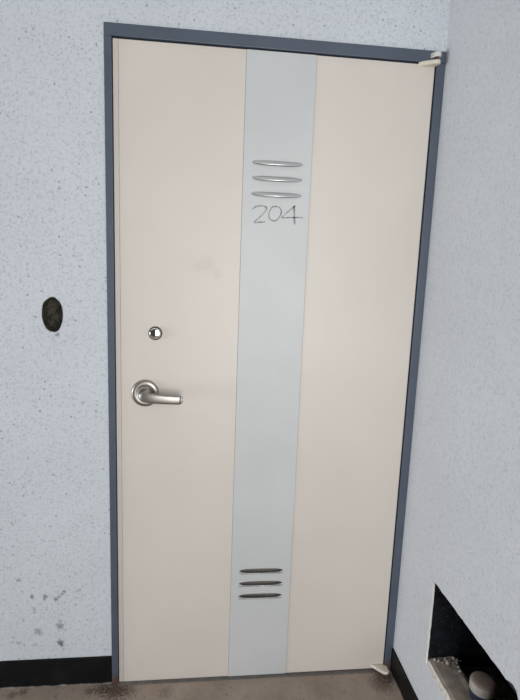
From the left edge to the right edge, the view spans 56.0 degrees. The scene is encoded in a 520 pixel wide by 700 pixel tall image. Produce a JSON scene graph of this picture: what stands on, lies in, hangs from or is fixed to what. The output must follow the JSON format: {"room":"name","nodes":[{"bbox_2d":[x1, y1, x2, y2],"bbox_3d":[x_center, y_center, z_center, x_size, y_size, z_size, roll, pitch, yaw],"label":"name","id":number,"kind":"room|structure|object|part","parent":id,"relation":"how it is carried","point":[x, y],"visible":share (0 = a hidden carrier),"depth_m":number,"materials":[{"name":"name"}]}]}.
{"room":"apartment building corridor","nodes":[
{"label":"apartment building corridor","id":0,"kind":"room"},
{"bbox_2d":[0,668,402,699],"bbox_3d":[-0.774,1.417,0.120,3.499,0.120,3.360,1,9,-6],"label":"floor","id":1,"kind":"structure","parent":0,"point":[355,686],"depth_m":1.63,"materials":[{"name":"brown concrete"}]},
{"bbox_2d":[118,669,376,684],"bbox_3d":[-0.017,1.129,1.690,0.922,0.002,0.014,1,9,-6],"label":"threshold","id":2,"kind":"object","parent":1,"relation":"on","point":[363,670],"visible":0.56,"depth_m":1.69,"materials":[{"name":"grey metal"}]},
{"bbox_2d":[375,671,390,682],"bbox_3d":[0.430,1.139,1.705,0.047,0.011,0.044,1,9,-6],"label":"pivot bearing","id":3,"kind":"object","parent":1,"relation":"on","point":[385,678],"visible":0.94,"depth_m":1.70,"materials":[{"name":"metal"}]},
{"bbox_2d":[0,0,450,660],"bbox_3d":[-1.051,-0.254,1.392,3.149,2.750,0.056,1,9,-6],"label":"wall","id":4,"kind":"structure","parent":0,"point":[55,561],"depth_m":1.42,"materials":[{"name":"paint"}]},
{"bbox_2d":[0,656,111,688],"bbox_3d":[-1.579,1.047,1.521,2.179,0.103,0.006,1,9,-6],"label":"baseboard","id":5,"kind":"structure","parent":4,"relation":"attached to","point":[97,669],"depth_m":1.61,"materials":[{"name":"black rubber"}]},
{"bbox_2d":[103,22,445,683],"bbox_3d":[0.016,0.116,1.599,0.969,2.032,0.182,1,9,-6],"label":"door frame","id":6,"kind":"structure","parent":4,"relation":"attached to","point":[112,30],"depth_m":1.45,"materials":[{"name":"metal"}]},
{"bbox_2d":[113,38,440,681],"bbox_3d":[0.024,0.138,1.530,0.928,2.010,0.104,1,9,-6],"label":"door","id":7,"kind":"structure","parent":4,"relation":"in","point":[268,205],"depth_m":1.51,"materials":[{"name":"beige paint"}]},
{"bbox_3d":[-0.351,0.132,1.494,0.084,0.084,0.012,1,9,-6],"label":"lever handle","id":8,"kind":"part","parent":7,"relation":"part of","materials":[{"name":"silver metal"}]},
{"bbox_3d":[-0.296,0.144,1.457,0.133,0.037,0.022,1,9,-6],"label":"lever","id":9,"kind":"part","parent":7,"relation":"part of","materials":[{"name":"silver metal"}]},
{"bbox_3d":[0.026,0.143,1.539,0.200,1.993,0.003,1,9,-6],"label":"panel","id":10,"kind":"part","parent":7,"relation":"part of","materials":[{"name":"grey paint"}]},
{"bbox_2d":[393,0,519,699],"bbox_3d":[0.729,-0.066,0.640,0.240,2.750,2.160,1,9,-6],"label":"wall","id":11,"kind":"structure","parent":0,"point":[459,586],"depth_m":1.27,"materials":[{"name":"paint"}]},
{"bbox_2d":[390,648,417,699],"bbox_3d":[0.567,1.256,0.756,0.006,0.090,1.992,1,9,-6],"label":"baseboard","id":12,"kind":"structure","parent":11,"relation":"attached to","point":[399,675],"depth_m":1.64,"materials":[{"name":"black rubber"}]},
{"bbox_2d":[433,656,463,674],"bbox_3d":[0.571,0.932,1.465,0.090,0.013,0.054,9,11,36],"label":"crumbs","id":13,"kind":"object","parent":11,"relation":"on","point":[452,657],"visible":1,"depth_m":1.46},
{"bbox_3d":[0.640,0.989,1.293,0.229,0.053,0.414,1,9,-6],"label":"sill","id":14,"kind":"part","parent":11,"relation":"part of","materials":[{"name":"paint"}]},
{"bbox_2d":[469,671,496,699],"bbox_3d":[0.612,0.951,1.350,0.068,0.096,0.068,1,9,-6],"label":"pipe stub","id":15,"kind":"object","parent":11,"relation":"in","point":[482,686],"visible":0.99,"depth_m":1.33,"materials":[{"name":"beige plastic"}]}
]}

